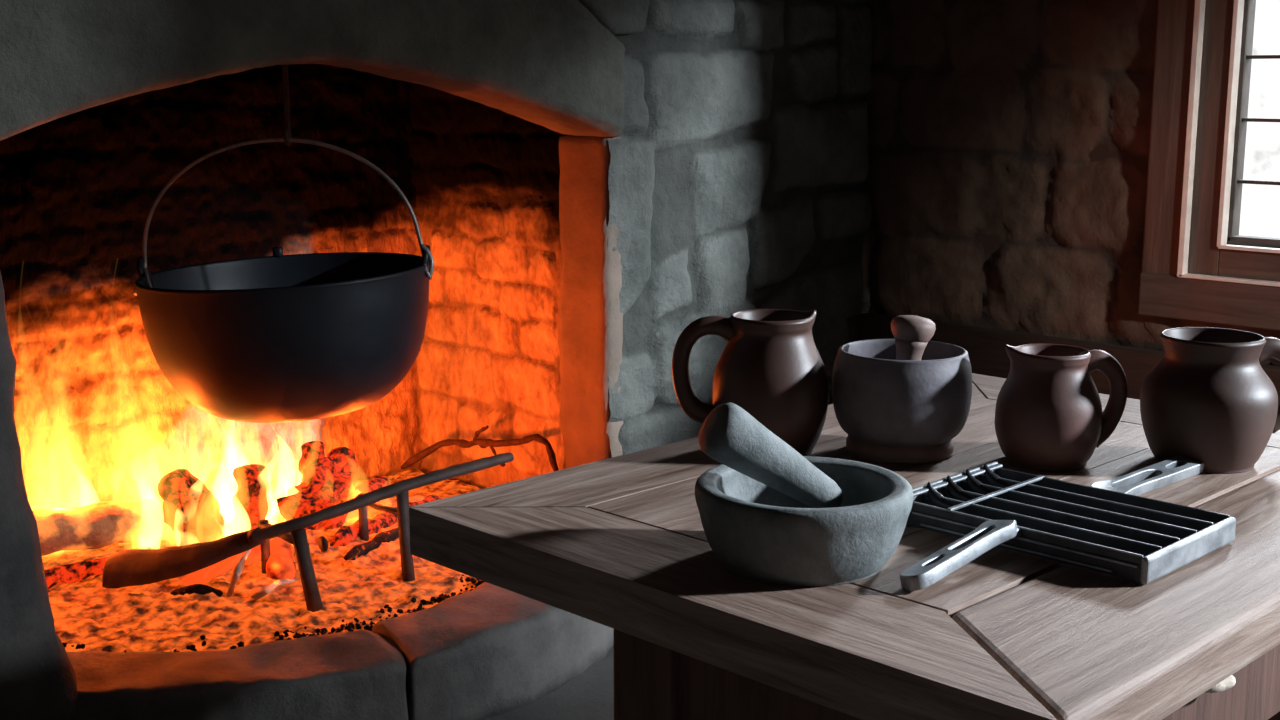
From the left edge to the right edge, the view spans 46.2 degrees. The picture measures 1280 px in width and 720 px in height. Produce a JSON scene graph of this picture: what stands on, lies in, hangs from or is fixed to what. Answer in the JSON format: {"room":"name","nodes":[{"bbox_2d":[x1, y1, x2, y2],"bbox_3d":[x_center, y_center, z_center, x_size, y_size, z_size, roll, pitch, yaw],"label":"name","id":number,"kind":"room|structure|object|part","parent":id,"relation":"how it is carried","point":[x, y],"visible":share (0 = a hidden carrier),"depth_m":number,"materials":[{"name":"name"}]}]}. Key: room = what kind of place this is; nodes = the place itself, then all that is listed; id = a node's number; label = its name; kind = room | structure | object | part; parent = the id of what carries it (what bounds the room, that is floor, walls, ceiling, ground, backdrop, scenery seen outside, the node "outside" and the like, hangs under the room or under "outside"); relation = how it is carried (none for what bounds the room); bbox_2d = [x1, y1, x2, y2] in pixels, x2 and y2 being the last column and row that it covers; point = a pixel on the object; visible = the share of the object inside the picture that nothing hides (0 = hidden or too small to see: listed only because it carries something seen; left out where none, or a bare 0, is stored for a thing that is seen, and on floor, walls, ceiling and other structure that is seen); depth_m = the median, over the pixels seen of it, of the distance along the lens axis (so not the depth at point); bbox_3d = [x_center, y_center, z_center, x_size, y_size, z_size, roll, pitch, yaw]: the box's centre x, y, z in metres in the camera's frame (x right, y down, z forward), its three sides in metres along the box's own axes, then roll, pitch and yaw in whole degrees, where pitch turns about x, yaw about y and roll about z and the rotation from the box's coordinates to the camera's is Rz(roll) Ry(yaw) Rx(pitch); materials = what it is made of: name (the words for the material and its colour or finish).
{"room":"historic interior","nodes":[
{"label":"historic interior","id":0,"kind":"room"},
{"bbox_2d":[485,647,613,719],"bbox_3d":[0.460,1.029,1.379,5.500,0.120,6.800,-10,15,-44],"label":"floor","id":1,"kind":"structure","parent":0,"point":[589,695],"depth_m":2.96,"materials":[{"name":"grey stone"}]},
{"bbox_2d":[0,0,648,719],"bbox_3d":[-0.909,-0.310,3.011,2.119,1.948,1.349,-10,15,-44],"label":"fireplace","id":2,"kind":"object","parent":1,"relation":"on","point":[495,121],"visible":0.8,"depth_m":3.47,"materials":[{"name":"stone"}]},
{"bbox_2d":[42,468,480,651],"bbox_3d":[-0.813,0.444,3.338,1.479,0.065,0.978,-10,15,-44],"label":"embers","id":3,"kind":"object","parent":2,"relation":"on","point":[141,618],"visible":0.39,"depth_m":3.11},
{"bbox_2d":[44,557,106,588],"bbox_3d":[-1.170,0.450,3.217,0.304,0.050,0.049,-9,14,-39],"label":"log","id":4,"kind":"object","parent":3,"relation":"on","point":[78,571],"visible":0.41,"depth_m":3.17,"materials":[{"name":"brown wood"}]},
{"bbox_2d":[32,499,163,555],"bbox_3d":[-1.238,0.369,3.307,0.360,0.114,0.105,-7,13,-34],"label":"log","id":5,"kind":"object","parent":3,"relation":"on","point":[101,524],"visible":0.78,"depth_m":3.30,"materials":[{"name":"brown wood"}]},
{"bbox_2d":[158,469,224,545],"bbox_3d":[-1.010,0.336,3.385,0.143,0.180,0.108,0,11,-2],"label":"log","id":6,"kind":"object","parent":3,"relation":"on","point":[190,509],"visible":0.96,"depth_m":3.35,"materials":[{"name":"brown wood"}]},
{"bbox_2d":[170,584,222,596],"bbox_3d":[-0.923,0.484,3.125,0.109,0.038,0.031,1,11,4],"label":"lump","id":7,"kind":"object","parent":3,"relation":"on","point":[201,589],"visible":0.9,"depth_m":3.11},
{"bbox_2d":[179,545,260,585],"bbox_3d":[-0.896,0.431,3.204,0.178,0.099,0.065,-6,12,-27],"label":"log","id":8,"kind":"object","parent":3,"relation":"on","point":[202,576],"visible":0.4,"depth_m":3.18,"materials":[{"name":"brown wood"}]},
{"bbox_2d":[226,549,250,596],"bbox_3d":[-0.842,0.449,3.151,0.018,0.085,0.088,4,11,22],"label":"stick","id":9,"kind":"object","parent":3,"relation":"on","point":[238,569],"visible":0.97,"depth_m":3.14,"materials":[{"name":"brown wood"}]},
{"bbox_2d":[226,464,271,533],"bbox_3d":[-0.908,0.332,3.479,0.098,0.174,0.136,-1,11,-7],"label":"log","id":10,"kind":"object","parent":3,"relation":"on","point":[251,502],"visible":0.8,"depth_m":3.44,"materials":[{"name":"brown wood"}]},
{"bbox_2d":[251,579,294,599],"bbox_3d":[-0.767,0.478,3.165,0.027,0.018,0.137,5,12,25],"label":"flake","id":11,"kind":"object","parent":3,"relation":"on","point":[264,591],"visible":1,"depth_m":3.13,"materials":[{"name":"grey wood"}]},
{"bbox_2d":[63,574,484,651],"bbox_3d":[-0.616,0.501,3.119,1.121,0.036,0.356,-10,15,-44],"label":"crumbs","id":12,"kind":"object","parent":3,"relation":"on","point":[350,627],"visible":0.38,"depth_m":2.97,"materials":[{"name":"black"}]},
{"bbox_2d":[266,532,295,579],"bbox_3d":[-0.784,0.425,3.277,0.064,0.093,0.199,-2,11,-12],"label":"log","id":13,"kind":"object","parent":3,"relation":"on","point":[280,564],"visible":0.67,"depth_m":3.20,"materials":[{"name":"brown wood"}]},
{"bbox_2d":[102,452,513,588],"bbox_3d":[-0.679,0.359,3.216,0.903,0.208,0.238,-4,11,-20],"label":"shovel","id":14,"kind":"object","parent":3,"relation":"on","point":[130,567],"visible":1,"depth_m":3.12,"materials":[{"name":"metal"}]},
{"bbox_3d":[-0.954,0.411,3.115,0.369,0.144,0.065,3,11,13],"label":"blade","id":15,"kind":"part","parent":14,"relation":"part of","materials":[{"name":"black metal"}]},
{"bbox_2d":[298,441,324,482],"bbox_3d":[-0.781,0.297,3.619,0.093,0.188,0.149,-1,11,-6],"label":"log","id":16,"kind":"object","parent":3,"relation":"on","point":[313,450],"visible":0.34,"depth_m":3.62,"materials":[{"name":"brown wood"}]},
{"bbox_2d":[276,447,358,529],"bbox_3d":[-0.761,0.310,3.585,0.142,0.166,0.273,1,11,4],"label":"log","id":17,"kind":"object","parent":3,"relation":"on","point":[328,479],"visible":0.88,"depth_m":3.55,"materials":[{"name":"brown wood"}]},
{"bbox_2d":[323,475,388,529],"bbox_3d":[-0.694,0.340,3.660,0.064,0.068,0.353,2,11,13],"label":"log","id":18,"kind":"object","parent":17,"relation":"on","point":[379,481],"visible":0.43,"depth_m":3.67,"materials":[{"name":"brown wood"}]},
{"bbox_2d":[257,490,414,611],"bbox_3d":[-0.656,0.380,3.246,0.338,0.204,0.284,-10,15,-44],"label":"stand","id":19,"kind":"object","parent":3,"relation":"on","point":[298,538],"visible":0.85,"depth_m":3.22,"materials":[{"name":"metal"}]},
{"bbox_3d":[-0.806,0.401,3.226,0.020,0.115,0.020,-5,12,-24],"label":"leg","id":20,"kind":"part","parent":19,"relation":"part of","materials":[{"name":"black metal"}]},
{"bbox_3d":[-0.749,0.366,3.141,0.025,0.019,0.212,-8,13,-37],"label":"rail","id":21,"kind":"part","parent":19,"relation":"part of","materials":[{"name":"black metal"}]},
{"bbox_3d":[-0.682,0.430,3.069,0.065,0.171,0.035,3,11,17],"label":"leg","id":22,"kind":"part","parent":19,"relation":"part of","materials":[{"name":"black metal"}]},
{"bbox_3d":[-0.636,0.364,3.449,0.021,0.115,0.021,4,11,21],"label":"leg","id":23,"kind":"part","parent":19,"relation":"part of","materials":[{"name":"black metal"}]},
{"bbox_3d":[-0.579,0.323,3.339,0.028,0.035,0.252,-7,13,-32],"label":"rail","id":24,"kind":"part","parent":19,"relation":"part of","materials":[{"name":"black metal"}]},
{"bbox_3d":[-0.507,0.380,3.247,0.029,0.202,0.039,-10,15,-44],"label":"leg","id":25,"kind":"part","parent":19,"relation":"part of","materials":[{"name":"black metal"}]},
{"bbox_2d":[344,527,398,560],"bbox_3d":[-0.589,0.416,3.482,0.034,0.042,0.325,4,11,22],"label":"log","id":26,"kind":"object","parent":3,"relation":"on","point":[363,549],"visible":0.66,"depth_m":3.40,"materials":[{"name":"black wood"}]},
{"bbox_2d":[330,495,441,546],"bbox_3d":[-0.599,0.382,3.603,0.054,0.063,0.451,5,12,24],"label":"log","id":27,"kind":"object","parent":3,"relation":"on","point":[346,534],"visible":0.47,"depth_m":3.50,"materials":[{"name":"brown wood"}]},
{"bbox_2d":[401,425,558,471],"bbox_3d":[-0.414,0.243,3.889,0.566,0.169,0.057,8,13,37],"label":"twig","id":28,"kind":"object","parent":3,"relation":"on","point":[483,443],"visible":0.84,"depth_m":3.86,"materials":[{"name":"brown wood"}]},
{"bbox_2d":[133,137,433,422],"bbox_3d":[-0.763,-0.178,3.227,0.615,0.593,0.621,-4,11,-22],"label":"cauldron","id":29,"kind":"object","parent":2,"relation":"hanging from","point":[277,338],"visible":1,"depth_m":3.03,"materials":[{"name":"metal"}]},
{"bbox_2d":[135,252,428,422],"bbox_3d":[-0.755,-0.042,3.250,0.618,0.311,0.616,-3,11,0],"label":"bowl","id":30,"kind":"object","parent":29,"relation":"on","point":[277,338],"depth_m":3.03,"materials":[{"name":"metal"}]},
{"bbox_3d":[-0.788,-1.072,3.026,1.570,0.030,0.026,-10,15,-44],"label":"bar","id":31,"kind":"object","parent":2,"relation":"attached to","visible":0},
{"bbox_2d":[282,65,291,146],"bbox_3d":[-0.746,-0.770,3.123,0.012,0.646,0.041,0,11,-2],"label":"hook","id":32,"kind":"object","parent":31,"relation":"hanging from","point":[287,134],"visible":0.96,"depth_m":3.16,"materials":[{"name":"black metal"}]},
{"bbox_3d":[-0.746,-0.793,3.121,0.011,0.600,0.011,-4,11,-22],"label":"rod","id":33,"kind":"part","parent":32,"relation":"part of","materials":[{"name":"black metal"}]},
{"bbox_2d":[409,373,1279,719],"bbox_3d":[0.408,0.508,1.795,1.080,0.750,0.785,-10,15,-44],"label":"table","id":34,"kind":"object","parent":1,"relation":"on","point":[620,543],"visible":0.7,"depth_m":1.39,"materials":[{"name":"brown wood"}]},
{"bbox_3d":[0.032,0.550,1.718,0.090,0.697,0.090,-10,15,-44],"label":"leg","id":35,"kind":"part","parent":34,"relation":"part of","materials":[{"name":"brown wood"}]},
{"bbox_2d":[672,309,827,455],"bbox_3d":[0.148,0.024,1.870,0.177,0.176,0.143,7,12,31],"label":"jug","id":36,"kind":"object","parent":34,"relation":"on","point":[770,366],"visible":0.78,"depth_m":1.81,"materials":[{"name":"brown ceramic"}]},
{"bbox_3d":[0.084,0.016,1.860,0.090,0.143,0.023,0,11,0],"label":"handle","id":37,"kind":"part","parent":36,"relation":"part of","materials":[{"name":"brown ceramic"}]},
{"bbox_2d":[695,456,912,585],"bbox_3d":[0.156,0.154,1.437,0.207,0.079,0.207,-10,15,-44],"label":"mortar","id":38,"kind":"object","parent":34,"relation":"on","point":[757,531],"visible":0.95,"depth_m":1.36,"materials":[{"name":"grey stone"}]},
{"bbox_2d":[698,403,842,507],"bbox_3d":[0.127,0.095,1.438,0.147,0.115,0.054,-3,11,-18],"label":"pestle","id":39,"kind":"object","parent":38,"relation":"in","point":[729,435],"visible":0.94,"depth_m":1.42,"materials":[{"name":"grey stone"}]},
{"bbox_2d":[832,339,971,463],"bbox_3d":[0.323,0.050,1.856,0.170,0.129,0.170,-10,15,-44],"label":"mortar","id":40,"kind":"object","parent":34,"relation":"on","point":[890,410],"visible":0.98,"depth_m":1.79,"materials":[{"name":"stone"}]},
{"bbox_2d":[891,315,935,359],"bbox_3d":[0.335,0.008,1.854,0.058,0.127,0.055,-10,15,-44],"label":"pestle","id":41,"kind":"object","parent":40,"relation":"in","point":[911,333],"visible":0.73,"depth_m":1.83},
{"bbox_3d":[0.336,-0.037,1.847,0.054,0.037,0.055,-10,15,-44],"label":"knob","id":42,"kind":"part","parent":41,"relation":"part of","materials":[{"name":"ceramic"}]},
{"bbox_2d":[995,344,1127,470],"bbox_3d":[0.498,0.053,1.801,0.139,0.143,0.125,8,13,36],"label":"jug","id":43,"kind":"object","parent":34,"relation":"on","point":[1049,415],"visible":1,"depth_m":1.76,"materials":[{"name":"brown ceramic"}]},
{"bbox_3d":[0.554,0.047,1.804,0.063,0.121,0.023,0,11,0],"label":"handle","id":44,"kind":"part","parent":43,"relation":"part of","materials":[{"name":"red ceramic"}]},
{"bbox_2d":[899,455,1235,590],"bbox_3d":[0.462,0.152,1.555,0.613,0.038,0.276,-10,15,-44],"label":"grill","id":45,"kind":"object","parent":34,"relation":"on","point":[1106,527],"visible":0.97,"depth_m":1.49,"materials":[{"name":"metal"}]},
{"bbox_3d":[0.333,0.139,1.616,0.186,0.027,0.005,-10,15,-44],"label":"plate","id":46,"kind":"part","parent":45,"relation":"part of","materials":[{"name":"metal"}]},
{"bbox_3d":[0.298,0.182,1.408,0.168,0.014,0.036,-19,8,-43],"label":"handle","id":47,"kind":"part","parent":45,"relation":"part of","materials":[{"name":"metal"}]},
{"bbox_3d":[0.362,0.182,1.461,0.003,0.002,0.212,-10,15,-44],"label":"rail","id":48,"kind":"part","parent":45,"relation":"part of","materials":[{"name":"metal"}]},
{"bbox_3d":[0.367,0.173,1.454,0.003,0.002,0.246,-10,15,-44],"label":"rail","id":49,"kind":"part","parent":45,"relation":"part of","materials":[{"name":"metal"}]},
{"bbox_3d":[0.580,0.133,1.696,0.246,0.014,0.036,-9,26,-44],"label":"handle","id":50,"kind":"part","parent":45,"relation":"part of","materials":[{"name":"metal"}]},
{"bbox_3d":[0.525,0.180,1.431,0.188,0.026,0.008,-10,15,-44],"label":"plate","id":51,"kind":"part","parent":45,"relation":"part of","materials":[{"name":"metal"}]},
{"bbox_2d":[1140,327,1279,473],"bbox_3d":[0.686,0.046,1.804,0.166,0.156,0.155,-9,14,-40],"label":"jug","id":52,"kind":"object","parent":34,"relation":"on","point":[1210,400],"visible":0.97,"depth_m":1.75,"materials":[{"name":"brown ceramic"}]},
{"bbox_3d":[0.761,0.031,1.797,0.070,0.118,0.023,0,11,0],"label":"handle","id":53,"kind":"part","parent":52,"relation":"part of","materials":[{"name":"brown ceramic"}]},
{"bbox_3d":[0.856,0.514,1.909,0.090,0.697,0.090,-10,15,-44],"label":"leg","id":54,"kind":"part","parent":34,"relation":"part of","materials":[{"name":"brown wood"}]},
{"bbox_2d":[607,0,873,457],"bbox_3d":[-1.085,-0.452,2.443,4.940,2.400,0.058,-10,15,-44],"label":"wall","id":55,"kind":"structure","parent":0,"point":[739,166],"depth_m":3.78,"materials":[{"name":"grey stone"}]},
{"bbox_2d":[862,0,1279,366],"bbox_3d":[2.547,-0.440,2.379,0.177,2.400,5.380,-10,15,-44],"label":"wall","id":56,"kind":"structure","parent":0,"point":[969,158],"depth_m":3.87,"materials":[{"name":"brown stone"}]},
{"bbox_2d":[860,312,1279,403],"bbox_3d":[2.470,0.471,2.457,0.045,0.540,5.200,-10,15,-44],"label":"trim","id":57,"kind":"structure","parent":56,"relation":"attached to","point":[985,347],"depth_m":3.89,"materials":[{"name":"brown wood"}]},
{"bbox_2d":[1138,0,1279,330],"bbox_3d":[1.658,-0.785,3.137,0.091,1.520,1.180,-10,15,-44],"label":"window","id":58,"kind":"structure","parent":56,"relation":"in","point":[1197,266],"depth_m":3.50,"materials":[{"name":"brown wood"}]},
{"bbox_3d":[1.268,-0.857,3.504,0.052,1.515,0.100,-10,15,-44],"label":"casing","id":59,"kind":"part","parent":58,"relation":"part of","materials":[{"name":"brown wood"}]},
{"bbox_3d":[1.648,-0.088,3.257,0.058,0.105,1.180,-10,15,-44],"label":"sill","id":60,"kind":"part","parent":58,"relation":"part of","materials":[{"name":"brown wood"}]},
{"bbox_3d":[1.353,-0.847,3.451,0.068,1.315,0.074,-10,15,-44],"label":"frame","id":61,"kind":"part","parent":58,"relation":"part of","materials":[{"name":"brown wood"}]},
{"bbox_3d":[1.392,-0.842,3.426,0.040,1.145,0.018,-10,15,-44],"label":"frame","id":62,"kind":"part","parent":58,"relation":"part of","materials":[{"name":"white wood"}]},
{"bbox_3d":[1.666,-0.180,3.258,0.068,0.075,0.810,-10,15,-44],"label":"frame","id":63,"kind":"part","parent":58,"relation":"part of","materials":[{"name":"brown wood"}]},
{"bbox_3d":[1.672,-0.230,3.255,0.040,0.024,0.810,-10,15,-44],"label":"frame","id":64,"kind":"part","parent":58,"relation":"part of","materials":[{"name":"white wood"}]}
]}

